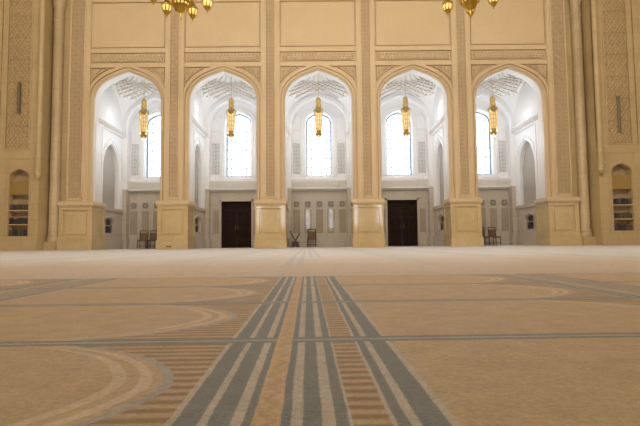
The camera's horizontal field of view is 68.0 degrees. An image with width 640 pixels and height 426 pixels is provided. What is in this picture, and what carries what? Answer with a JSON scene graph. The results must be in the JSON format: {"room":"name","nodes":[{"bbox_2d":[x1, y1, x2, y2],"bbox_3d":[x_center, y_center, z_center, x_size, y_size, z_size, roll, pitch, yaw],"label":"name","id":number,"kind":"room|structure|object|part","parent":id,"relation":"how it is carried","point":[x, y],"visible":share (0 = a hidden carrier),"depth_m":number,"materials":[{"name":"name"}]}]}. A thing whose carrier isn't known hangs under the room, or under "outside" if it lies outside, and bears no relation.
{"room":"mosque","nodes":[
{"label":"mosque","id":0,"kind":"room"},
{"bbox_2d":[0,0,70,250],"bbox_3d":[-13.725,-5.123,21.192,4.700,13.620,1.330,-1,-4,0],"label":"wall","id":1,"kind":"structure","parent":0,"point":[19,19],"depth_m":20.63,"materials":[{"name":"stone"}]},
{"bbox_3d":[-12.892,-0.630,20.262,1.160,3.480,0.020,-1,-4,0],"label":"moulding","id":2,"kind":"part","parent":1,"relation":"part of","materials":[{"name":"stone"}]},
{"bbox_3d":[-13.094,-7.173,20.722,0.973,8.782,0.035,-1,-4,0],"label":"carved panel","id":3,"kind":"part","parent":1,"relation":"part of","materials":[{"name":"stone"}]},
{"bbox_2d":[17,82,21,113],"bbox_3d":[-13.013,-4.977,20.513,0.120,1.350,0.148,-1,-4,0],"label":"loudspeaker","id":4,"kind":"object","parent":1,"relation":"attached to","point":[18,83],"visible":1,"depth_m":20.46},
{"bbox_2d":[17,83,19,111],"bbox_3d":[-13.013,-4.981,20.443,0.096,1.310,0.008,-1,-4,0],"label":"grille","id":5,"kind":"object","parent":4,"relation":"attached to","point":[18,84],"depth_m":20.44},
{"bbox_2d":[0,240,56,250],"bbox_3d":[-13.763,1.437,20.651,4.500,0.460,1.180,-1,-4,0],"label":"baseboard","id":6,"kind":"structure","parent":1,"relation":"attached to","point":[11,245],"depth_m":20.07,"materials":[{"name":"stone"}]},
{"bbox_2d":[46,0,66,241],"bbox_3d":[-11.817,-5.333,21.322,0.600,13.220,0.600,-1,-4,0],"label":"column","id":7,"kind":"structure","parent":6,"relation":"on","point":[59,6],"depth_m":21.11,"materials":[{"name":"stone"}]},
{"bbox_2d":[34,0,45,178],"bbox_3d":[-12.059,-6.705,20.511,0.340,10.580,0.335,-1,-4,0],"label":"colonnette","id":8,"kind":"object","parent":1,"relation":"attached to","point":[40,86],"visible":1,"depth_m":20.35,"materials":[{"name":"stone"}]},
{"bbox_2d":[99,76,160,248],"bbox_3d":[-8.696,-2.729,23.669,3.960,9.020,4.070,-1,-4,0],"label":"wall","id":9,"kind":"structure","parent":0,"point":[130,197],"depth_m":24.92,"materials":[{"name":"stone"}]},
{"bbox_3d":[-10.627,-1.276,23.621,0.030,2.050,1.760,-1,-4,0],"label":"inset panel","id":10,"kind":"part","parent":9,"relation":"part of","materials":[{"name":"stone"}]},
{"bbox_3d":[-10.329,-4.203,23.410,0.200,0.360,3.270,-1,-4,0],"label":"cornice","id":11,"kind":"part","parent":9,"relation":"part of","materials":[{"name":"white paint"}]},
{"bbox_3d":[-8.706,-3.567,25.390,2.920,3.210,0.060,-1,-4,0],"label":"lattice panel","id":12,"kind":"part","parent":9,"relation":"part of","materials":[{"name":"white stone"}]},
{"bbox_3d":[-8.657,1.613,25.057,2.920,0.530,0.070,-1,-4,0],"label":"skirting","id":13,"kind":"part","parent":9,"relation":"part of","materials":[{"name":"stone"}]},
{"bbox_3d":[-8.667,0.516,25.152,2.820,1.250,0.020,-1,-4,0],"label":"marble panel","id":14,"kind":"part","parent":9,"relation":"part of","materials":[{"name":"beige stone"}]},
{"bbox_2d":[139,80,148,141],"bbox_3d":[-8.720,-5.360,23.500,0.490,3.750,0.490,-1,-4,0],"label":"hanging lantern","id":15,"kind":"object","parent":9,"relation":"hanging from","point":[143,113],"visible":0.98,"depth_m":23.32,"materials":[{"name":"gold metal"}]},
{"bbox_2d":[131,203,156,208],"bbox_3d":[-8.676,-0.392,25.203,2.764,0.324,0.032,-1,-4,0],"label":"air vent","id":16,"kind":"object","parent":9,"relation":"in","point":[133,205],"depth_m":25.21,"materials":[{"name":"stone"}]},
{"bbox_2d":[147,115,160,176],"bbox_3d":[-8.707,-3.616,25.749,1.360,3.494,0.050,-1,-4,0],"label":"window","id":17,"kind":"structure","parent":9,"relation":"in","point":[154,124],"depth_m":25.76,"materials":[{"name":"glass"}]},
{"bbox_2d":[192,75,256,248],"bbox_3d":[-4.376,-2.769,23.674,3.960,9.020,4.070,-1,-4,0],"label":"wall","id":18,"kind":"structure","parent":0,"point":[213,187],"depth_m":25.06,"materials":[{"name":"stone"}]},
{"bbox_3d":[-6.307,-1.316,23.626,0.030,2.050,1.760,-1,-4,0],"label":"inset panel","id":19,"kind":"part","parent":18,"relation":"part of","materials":[{"name":"stone"}]},
{"bbox_3d":[-6.010,-4.243,23.416,0.200,0.360,3.270,-1,-4,0],"label":"cornice","id":20,"kind":"part","parent":18,"relation":"part of","materials":[{"name":"white paint"}]},
{"bbox_2d":[226,77,235,140],"bbox_3d":[-4.400,-5.400,23.505,0.490,3.750,0.490,-1,-4,0],"label":"hanging lantern","id":21,"kind":"object","parent":18,"relation":"hanging from","point":[230,112],"visible":0.97,"depth_m":23.33,"materials":[{"name":"gold metal"}]},
{"bbox_3d":[-4.337,1.572,25.063,2.920,0.530,0.070,-1,-4,0],"label":"skirting","id":22,"kind":"part","parent":18,"relation":"part of","materials":[{"name":"stone"}]},
{"bbox_3d":[-4.348,0.476,25.157,2.620,1.250,0.020,-1,-4,0],"label":"marble panel","id":23,"kind":"part","parent":18,"relation":"part of","materials":[{"name":"beige stone"}]},
{"bbox_3d":[-4.386,-3.607,25.396,2.920,3.210,0.060,-1,-4,0],"label":"lattice panel","id":24,"kind":"part","parent":18,"relation":"part of","materials":[{"name":"white stone"}]},
{"bbox_2d":[222,201,250,247],"bbox_3d":[-4.436,0.623,25.328,1.600,2.460,0.181,-1,-4,0],"label":"door","id":25,"kind":"structure","parent":18,"relation":"in","point":[236,216],"depth_m":25.30,"materials":[{"name":"brown wood"}]},
{"bbox_3d":[-4.801,0.106,25.338,0.560,0.340,0.035,-1,-4,0],"label":"panel","id":26,"kind":"part","parent":25,"relation":"part of","materials":[{"name":"brown wood"}]},
{"bbox_3d":[-4.797,0.590,25.308,0.560,0.470,0.035,-1,-4,0],"label":"panel","id":27,"kind":"part","parent":25,"relation":"part of","materials":[{"name":"brown wood"}]},
{"bbox_3d":[-4.792,1.129,25.273,0.560,0.450,0.035,-1,-4,0],"label":"panel","id":28,"kind":"part","parent":25,"relation":"part of","materials":[{"name":"brown wood"}]},
{"bbox_3d":[-4.787,1.593,25.244,0.560,0.320,0.035,-1,-4,0],"label":"panel","id":29,"kind":"part","parent":25,"relation":"part of","materials":[{"name":"brown wood"}]},
{"bbox_3d":[-4.081,0.099,25.339,0.560,0.340,0.035,-1,-4,0],"label":"panel","id":30,"kind":"part","parent":25,"relation":"part of","materials":[{"name":"brown wood"}]},
{"bbox_3d":[-4.077,0.583,25.308,0.560,0.470,0.035,-1,-4,0],"label":"panel","id":31,"kind":"part","parent":25,"relation":"part of","materials":[{"name":"brown wood"}]},
{"bbox_3d":[-4.072,1.122,25.274,0.560,0.450,0.035,-1,-4,0],"label":"panel","id":32,"kind":"part","parent":25,"relation":"part of","materials":[{"name":"brown wood"}]},
{"bbox_3d":[-4.067,1.586,25.245,0.560,0.320,0.035,-1,-4,0],"label":"panel","id":33,"kind":"part","parent":25,"relation":"part of","materials":[{"name":"brown wood"}]},
{"bbox_2d":[227,114,250,176],"bbox_3d":[-4.387,-3.656,25.755,1.360,3.494,0.050,-1,-4,0],"label":"window","id":34,"kind":"structure","parent":18,"relation":"in","point":[239,148],"depth_m":25.75,"materials":[{"name":"glass"}]},
{"bbox_2d":[285,74,351,246],"bbox_3d":[-0.056,-2.809,23.680,3.960,9.020,4.070,-1,-4,0],"label":"wall","id":35,"kind":"structure","parent":0,"point":[320,203],"depth_m":25.16,"materials":[{"name":"stone"}]},
{"bbox_2d":[314,97,322,139],"bbox_3d":[-0.081,-5.440,23.511,0.490,3.750,0.490,-1,-4,0],"label":"hanging lantern","id":36,"kind":"object","parent":35,"relation":"hanging from","point":[318,111],"visible":0.98,"depth_m":23.33,"materials":[{"name":"gold metal"}]},
{"bbox_3d":[-0.066,-3.647,25.401,2.920,3.210,0.060,-1,-4,0],"label":"lattice panel","id":37,"kind":"part","parent":35,"relation":"part of","materials":[{"name":"white stone"}]},
{"bbox_2d":[306,115,331,175],"bbox_3d":[-0.067,-3.696,25.760,1.360,3.494,0.050,-1,-4,0],"label":"window","id":38,"kind":"structure","parent":35,"relation":"in","point":[318,152],"depth_m":25.76,"materials":[{"name":"glass"}]},
{"bbox_3d":[-0.017,1.532,25.068,2.920,0.530,0.070,-1,-4,0],"label":"skirting","id":39,"kind":"part","parent":35,"relation":"part of","materials":[{"name":"stone"}]},
{"bbox_2d":[293,201,344,206],"bbox_3d":[-0.036,-0.473,25.214,2.764,0.324,0.032,-1,-4,0],"label":"air vent","id":40,"kind":"object","parent":35,"relation":"in","point":[295,203],"depth_m":25.22,"materials":[{"name":"stone"}]},
{"bbox_3d":[-0.028,0.436,25.163,2.820,1.250,0.020,-1,-4,0],"label":"marble panel","id":41,"kind":"part","parent":35,"relation":"part of","materials":[{"name":"beige stone"}]},
{"bbox_3d":[1.550,-4.314,23.425,0.200,0.360,3.270,-1,-4,0],"label":"cornice","id":42,"kind":"part","parent":35,"relation":"part of","materials":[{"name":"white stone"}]},
{"bbox_2d":[88,0,552,200],"bbox_3d":[-0.086,-6.229,21.737,21.080,11.600,0.639,-1,-4,0],"label":"wall","id":43,"kind":"structure","parent":0,"point":[316,36],"depth_m":21.55,"materials":[{"name":"beige stone"}]},
{"bbox_3d":[-8.748,-8.549,21.631,3.330,2.050,0.063,-1,-4,0],"label":"field panel","id":44,"kind":"part","parent":43,"relation":"part of","materials":[{"name":"beige paint"}]},
{"bbox_3d":[-4.428,-8.589,21.636,3.330,2.050,0.063,-1,-4,0],"label":"field panel","id":45,"kind":"part","parent":43,"relation":"part of","materials":[{"name":"beige paint"}]},
{"bbox_3d":[-3.133,-6.262,21.496,0.785,0.648,0.050,-1,-4,0],"label":"spandrel panel","id":46,"kind":"part","parent":43,"relation":"part of","materials":[{"name":"stone"}]},
{"bbox_3d":[-0.108,-8.630,21.642,3.330,2.050,0.063,-1,-4,0],"label":"field panel","id":47,"kind":"part","parent":43,"relation":"part of","materials":[{"name":"beige paint"}]},
{"bbox_3d":[-0.086,-6.244,21.502,21.080,11.600,0.130,-1,-4,0],"label":"moulding","id":48,"kind":"part","parent":43,"relation":"part of","materials":[{"name":"beige stone"}]},
{"bbox_3d":[4.212,-8.670,21.647,3.330,2.050,0.063,-1,-4,0],"label":"field panel","id":49,"kind":"part","parent":43,"relation":"part of","materials":[{"name":"beige paint"}]},
{"bbox_3d":[8.532,-8.710,21.653,3.330,2.050,0.063,-1,-4,0],"label":"field panel","id":50,"kind":"part","parent":43,"relation":"part of","materials":[{"name":"beige paint"}]},
{"bbox_2d":[380,73,444,245],"bbox_3d":[4.264,-2.850,23.685,3.960,9.020,4.070,-1,-4,0],"label":"wall","id":51,"kind":"structure","parent":0,"point":[425,184],"depth_m":25.06,"materials":[{"name":"stone"}]},
{"bbox_2d":[386,113,410,174],"bbox_3d":[4.253,-3.737,25.765,1.360,3.494,0.050,-1,-4,0],"label":"window","id":52,"kind":"structure","parent":51,"relation":"in","point":[398,146],"depth_m":25.76,"materials":[{"name":"glass"}]},
{"bbox_2d":[387,200,417,245],"bbox_3d":[4.383,0.540,25.339,1.600,2.460,0.181,-1,-4,0],"label":"door","id":53,"kind":"structure","parent":51,"relation":"in","point":[401,214],"depth_m":25.31,"materials":[{"name":"brown wood"}]},
{"bbox_3d":[4.018,0.023,25.349,0.560,0.340,0.035,-1,-4,0],"label":"panel","id":54,"kind":"part","parent":53,"relation":"part of","materials":[{"name":"brown wood"}]},
{"bbox_3d":[4.023,0.507,25.319,0.560,0.470,0.035,-1,-4,0],"label":"panel","id":55,"kind":"part","parent":53,"relation":"part of","materials":[{"name":"brown wood"}]},
{"bbox_3d":[4.028,1.046,25.285,0.560,0.450,0.035,-1,-4,0],"label":"panel","id":56,"kind":"part","parent":53,"relation":"part of","materials":[{"name":"brown wood"}]},
{"bbox_3d":[4.032,1.510,25.255,0.560,0.320,0.035,-1,-4,0],"label":"panel","id":57,"kind":"part","parent":53,"relation":"part of","materials":[{"name":"brown wood"}]},
{"bbox_3d":[4.738,0.017,25.350,0.560,0.340,0.035,-1,-4,0],"label":"panel","id":58,"kind":"part","parent":53,"relation":"part of","materials":[{"name":"brown wood"}]},
{"bbox_3d":[4.743,0.501,25.320,0.560,0.470,0.035,-1,-4,0],"label":"panel","id":59,"kind":"part","parent":53,"relation":"part of","materials":[{"name":"brown wood"}]},
{"bbox_3d":[4.748,1.040,25.285,0.560,0.450,0.035,-1,-4,0],"label":"panel","id":60,"kind":"part","parent":53,"relation":"part of","materials":[{"name":"brown wood"}]},
{"bbox_3d":[4.752,1.504,25.256,0.560,0.320,0.035,-1,-4,0],"label":"panel","id":61,"kind":"part","parent":53,"relation":"part of","materials":[{"name":"brown wood"}]},
{"bbox_3d":[4.254,-3.688,25.407,2.920,3.210,0.060,-1,-4,0],"label":"lattice panel","id":62,"kind":"part","parent":51,"relation":"part of","materials":[{"name":"white stone"}]},
{"bbox_3d":[4.292,0.395,25.168,2.620,1.250,0.020,-1,-4,0],"label":"marble panel","id":63,"kind":"part","parent":51,"relation":"part of","materials":[{"name":"beige stone"}]},
{"bbox_2d":[401,96,410,138],"bbox_3d":[4.239,-5.481,23.516,0.490,3.750,0.490,-1,-4,0],"label":"hanging lantern","id":64,"kind":"object","parent":51,"relation":"hanging from","point":[405,111],"visible":0.94,"depth_m":23.33,"materials":[{"name":"gold metal"}]},
{"bbox_3d":[4.303,1.491,25.074,2.920,0.530,0.070,-1,-4,0],"label":"skirting","id":65,"kind":"part","parent":51,"relation":"part of","materials":[{"name":"stone"}]},
{"bbox_3d":[5.870,-4.354,23.431,0.200,0.360,3.270,-1,-4,0],"label":"cornice","id":66,"kind":"part","parent":51,"relation":"part of","materials":[{"name":"white paint"}]},
{"bbox_3d":[6.222,-1.433,23.642,0.030,2.050,1.760,-1,-4,0],"label":"inset panel","id":67,"kind":"part","parent":51,"relation":"part of","materials":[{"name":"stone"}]},
{"bbox_2d":[442,0,452,15],"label":"lamp","id":68,"kind":"object","parent":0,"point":[447,5],"depth_m":17.07,"materials":[{"name":"gold metal"}]},
{"bbox_2d":[488,0,498,8],"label":"chandelier","id":69,"kind":"object","parent":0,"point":[493,3],"depth_m":16.61,"materials":[{"name":"gold metal"}]},
{"bbox_2d":[476,72,537,244],"bbox_3d":[8.584,-2.890,23.691,3.960,9.020,4.070,-1,-4,0],"label":"wall","id":70,"kind":"structure","parent":0,"point":[508,194],"depth_m":24.93,"materials":[{"name":"paint"}]},
{"bbox_2d":[476,112,490,173],"bbox_3d":[8.572,-3.777,25.771,1.360,3.494,0.050,-1,-4,0],"label":"window","id":71,"kind":"structure","parent":70,"relation":"in","point":[482,121],"depth_m":25.78,"materials":[{"name":"glass"}]},
{"bbox_2d":[487,77,497,138],"bbox_3d":[8.559,-5.521,23.521,0.490,3.750,0.490,-1,-4,0],"label":"hanging lantern","id":72,"kind":"object","parent":70,"relation":"hanging from","point":[492,110],"visible":0.98,"depth_m":23.34,"materials":[{"name":"gold metal"}]},
{"bbox_2d":[481,199,507,205],"bbox_3d":[8.603,-0.554,25.225,2.764,0.324,0.032,-1,-4,0],"label":"decorative panel","id":73,"kind":"object","parent":70,"relation":"in","point":[486,202],"depth_m":25.23,"materials":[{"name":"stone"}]},
{"bbox_3d":[8.612,0.355,25.174,2.820,1.250,0.020,-1,-4,0],"label":"marble panel","id":74,"kind":"part","parent":70,"relation":"part of","materials":[{"name":"beige stone"}]},
{"bbox_3d":[8.622,1.451,25.079,2.920,0.530,0.070,-1,-4,0],"label":"skirting","id":75,"kind":"part","parent":70,"relation":"part of","materials":[{"name":"stone"}]},
{"bbox_3d":[8.573,-3.728,25.412,2.920,3.210,0.060,-1,-4,0],"label":"lattice panel","id":76,"kind":"part","parent":70,"relation":"part of","materials":[{"name":"white stone"}]},
{"bbox_3d":[10.190,-4.394,23.436,0.200,0.360,3.270,-1,-4,0],"label":"cornice","id":77,"kind":"part","parent":70,"relation":"part of","materials":[{"name":"white paint"}]},
{"bbox_3d":[10.542,-1.474,23.647,0.030,2.050,1.760,-1,-4,0],"label":"inset panel","id":78,"kind":"part","parent":70,"relation":"part of","materials":[{"name":"stone"}]},
{"bbox_2d":[564,0,639,244],"bbox_3d":[13.573,-5.378,21.226,4.700,13.620,1.330,-1,-4,0],"label":"wall","id":79,"kind":"structure","parent":0,"point":[618,21],"depth_m":20.66,"materials":[{"name":"stone"}]},
{"bbox_2d":[590,0,604,173],"bbox_3d":[11.950,-6.929,20.542,0.340,10.580,0.335,-1,-4,0],"label":"colonnette","id":80,"kind":"object","parent":79,"relation":"attached to","point":[597,90],"visible":1,"depth_m":20.37,"materials":[{"name":"stone"}]},
{"bbox_2d":[582,235,639,244],"bbox_3d":[13.736,1.180,20.686,4.500,0.460,1.180,-1,-4,0],"label":"baseboard","id":81,"kind":"structure","parent":79,"relation":"attached to","point":[606,239],"depth_m":20.10,"materials":[{"name":"stone"}]},
{"bbox_2d":[568,0,592,236],"bbox_3d":[11.662,-5.552,21.351,0.600,13.220,0.600,-1,-4,0],"label":"column","id":82,"kind":"structure","parent":81,"relation":"on","point":[575,9],"depth_m":21.13,"materials":[{"name":"stone"}]},
{"bbox_3d":[12.905,-7.415,20.755,0.973,8.782,0.035,-1,-4,0],"label":"carved panel","id":83,"kind":"part","parent":79,"relation":"part of","materials":[{"name":"stone"}]},
{"bbox_2d":[616,95,621,131],"bbox_3d":[12.915,-4.276,20.486,0.100,1.600,0.148,-1,-4,0],"label":"loudspeaker","id":84,"kind":"object","parent":79,"relation":"attached to","point":[618,96],"visible":1,"depth_m":20.43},
{"bbox_2d":[618,96,621,131],"bbox_3d":[12.915,-4.281,20.416,0.076,1.560,0.008,-1,-4,0],"label":"grille","id":85,"kind":"object","parent":84,"relation":"attached to","point":[619,108],"depth_m":20.42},
{"bbox_2d":[613,204,632,205],"bbox_3d":[12.972,-0.338,20.451,0.840,0.035,0.340,-1,-4,0],"label":"shelf","id":86,"kind":"object","parent":79,"relation":"attached to","point":[616,204],"depth_m":20.38,"materials":[{"name":"stone"}]},
{"bbox_3d":[12.967,-0.872,20.294,1.160,3.480,0.020,-1,-4,0],"label":"moulding","id":87,"kind":"part","parent":79,"relation":"part of","materials":[{"name":"stone"}]},
{"bbox_2d":[614,218,633,219],"bbox_3d":[12.977,0.260,20.413,0.840,0.035,0.340,-1,-4,0],"label":"shelf","id":88,"kind":"object","parent":79,"relation":"attached to","point":[617,218],"depth_m":20.32,"materials":[{"name":"wood"}]},
{"bbox_3d":[-0.131,-13.102,6.541,32.000,0.200,31.400,-1,-4,0],"label":"ceiling","id":89,"kind":"structure","parent":0,"visible":0},
{"bbox_2d":[151,0,212,20],"bbox_3d":[-4.861,-9.613,16.637,2.074,5.780,2.141,-1,-4,0],"label":"chandelier","id":90,"kind":"object","parent":89,"relation":"hanging from","point":[180,6],"visible":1,"depth_m":16.70,"materials":[{"name":"gold metal"}]},
{"bbox_3d":[-4.837,-7.083,16.477,0.530,0.250,0.517,-1,-4,0],"label":"lamp shade","id":91,"kind":"part","parent":90,"relation":"part of","materials":[{"name":"gold metal"}]},
{"bbox_2d":[459,0,479,17],"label":"chandelier","id":92,"kind":"object","parent":89,"relation":"hanging from","point":[469,6],"depth_m":16.40,"materials":[{"name":"gold metal"}]},
{"bbox_3d":[5.222,-7.177,16.490,0.530,0.250,0.517,-1,-4,0],"label":"lamp shade","id":93,"kind":"part","parent":92,"relation":"part of","materials":[{"name":"gold metal"}]},
{"bbox_3d":[-0.002,0.787,7.766,32.000,0.130,35.600,-1,-4,0],"label":"floor","id":94,"kind":"structure","parent":0,"visible":0},
{"bbox_2d":[0,245,639,425],"bbox_3d":[-0.005,0.873,10.315,31.900,0.020,28.700,-1,-4,0],"label":"carpet","id":95,"kind":"object","parent":94,"relation":"on","point":[486,335],"visible":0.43,"depth_m":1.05,"materials":[{"name":"beige carpet"}]},
{"bbox_2d":[56,0,106,249],"bbox_3d":[-10.836,-5.119,21.845,1.580,13.599,1.390,-1,-4,0],"label":"pier","id":96,"kind":"object","parent":95,"relation":"on","point":[81,226],"visible":1,"depth_m":21.28,"materials":[{"name":"beige stone"}]},
{"bbox_3d":[-10.783,0.463,20.906,0.940,0.980,0.038,-1,-4,0],"label":"plinth panel","id":97,"kind":"part","parent":96,"relation":"part of","materials":[{"name":"beige stone"}]},
{"bbox_2d":[137,230,148,248],"bbox_3d":[-9.100,1.361,24.346,0.452,0.948,0.521,0,-4,-3],"label":"chair","id":98,"kind":"object","parent":95,"relation":"on","point":[143,236],"visible":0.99,"depth_m":24.54,"materials":[{"name":"wood"}]},
{"bbox_3d":[-9.113,1.208,24.571,0.370,0.360,0.091,0,-4,-3],"label":"backrest","id":99,"kind":"part","parent":98,"relation":"part of","materials":[{"name":"brown wood"}]},
{"bbox_2d":[146,230,156,248],"bbox_3d":[-8.592,1.356,24.347,0.452,0.948,0.521,-1,-4,2],"label":"chair","id":100,"kind":"object","parent":95,"relation":"on","point":[153,236],"visible":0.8,"depth_m":24.55,"materials":[{"name":"brown wood"}]},
{"bbox_3d":[-8.588,1.203,24.572,0.370,0.360,0.091,-1,-4,2],"label":"backrest","id":101,"kind":"part","parent":100,"relation":"part of","materials":[{"name":"brown wood"}]},
{"bbox_2d":[155,0,196,248],"bbox_3d":[-6.556,-5.159,21.850,1.460,13.599,1.390,-1,-4,0],"label":"pier","id":102,"kind":"object","parent":95,"relation":"on","point":[175,215],"visible":0.92,"depth_m":21.20,"materials":[{"name":"beige stone"}]},
{"bbox_3d":[-6.503,0.423,20.912,0.820,0.980,0.038,-1,-4,0],"label":"plinth panel","id":103,"kind":"part","parent":102,"relation":"part of","materials":[{"name":"beige stone"}]},
{"bbox_2d":[254,0,288,247],"bbox_3d":[-2.236,-5.200,21.856,1.460,13.599,1.390,-1,-4,0],"label":"pier","id":104,"kind":"object","parent":95,"relation":"on","point":[271,212],"visible":1,"depth_m":21.22,"materials":[{"name":"beige stone"}]},
{"bbox_3d":[-2.183,0.383,20.917,0.820,0.980,0.038,-1,-4,0],"label":"plinth panel","id":105,"kind":"part","parent":104,"relation":"part of","materials":[{"name":"beige stone"}]},
{"bbox_2d":[290,230,299,246],"bbox_3d":[-1.276,1.324,24.254,0.532,0.866,0.300,-1,-4,0],"label":"book stand","id":106,"kind":"object","parent":95,"relation":"on","point":[294,243],"visible":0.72,"depth_m":24.11,"materials":[{"name":"brown wood"}]},
{"bbox_2d":[307,229,315,246],"bbox_3d":[-0.419,1.280,24.357,0.452,0.948,0.521,-1,-4,0],"label":"chair","id":107,"kind":"object","parent":95,"relation":"on","point":[311,234],"visible":0.87,"depth_m":24.55,"materials":[{"name":"brown wood"}]},
{"bbox_3d":[-0.420,1.127,24.582,0.370,0.360,0.091,-1,-4,0],"label":"backrest","id":108,"kind":"part","parent":107,"relation":"part of","materials":[{"name":"brown wood"}]},
{"bbox_2d":[350,0,384,246],"bbox_3d":[2.083,-5.240,21.861,1.460,13.599,1.390,-1,-4,0],"label":"pier","id":109,"kind":"object","parent":95,"relation":"on","point":[367,211],"visible":0.99,"depth_m":21.20,"materials":[{"name":"beige stone"}]},
{"bbox_3d":[2.137,0.342,20.923,0.820,0.980,0.038,-1,-4,0],"label":"plinth panel","id":110,"kind":"part","parent":109,"relation":"part of","materials":[{"name":"beige stone"}]},
{"bbox_2d":[442,0,483,246],"bbox_3d":[6.403,-5.280,21.866,1.460,13.599,1.390,-1,-4,0],"label":"pier","id":111,"kind":"object","parent":95,"relation":"on","point":[462,213],"visible":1,"depth_m":21.23,"materials":[{"name":"beige stone"}]},
{"bbox_3d":[6.457,0.302,20.928,0.820,0.980,0.038,-1,-4,0],"label":"plinth panel","id":112,"kind":"part","parent":111,"relation":"part of","materials":[{"name":"beige stone"}]},
{"bbox_2d":[482,227,489,245],"bbox_3d":[8.391,1.200,24.397,0.452,0.948,0.521,0,-4,-14],"label":"chair","id":113,"kind":"object","parent":95,"relation":"on","point":[483,231],"visible":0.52,"depth_m":24.57,"materials":[{"name":"brown wood"}]},
{"bbox_2d":[488,227,500,245],"bbox_3d":[8.901,1.183,24.218,0.452,0.948,0.521,0,-4,-14],"label":"chair","id":114,"kind":"object","parent":95,"relation":"on","point":[491,233],"visible":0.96,"depth_m":24.36,"materials":[{"name":"brown wood"}]},
{"bbox_3d":[8.846,1.030,24.436,0.370,0.360,0.091,0,-4,-14],"label":"backrest","id":115,"kind":"part","parent":114,"relation":"part of","materials":[{"name":"brown wood"}]},
{"bbox_2d":[534,0,581,245],"bbox_3d":[10.723,-5.321,21.872,1.460,13.599,1.390,-1,-4,0],"label":"pier","id":116,"kind":"object","parent":95,"relation":"on","point":[557,216],"visible":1,"depth_m":21.25,"materials":[{"name":"beige stone"}]},
{"bbox_3d":[10.777,0.261,20.933,0.820,0.980,0.038,-1,-4,0],"label":"plinth panel","id":117,"kind":"part","parent":116,"relation":"part of","materials":[{"name":"beige stone"}]}
]}

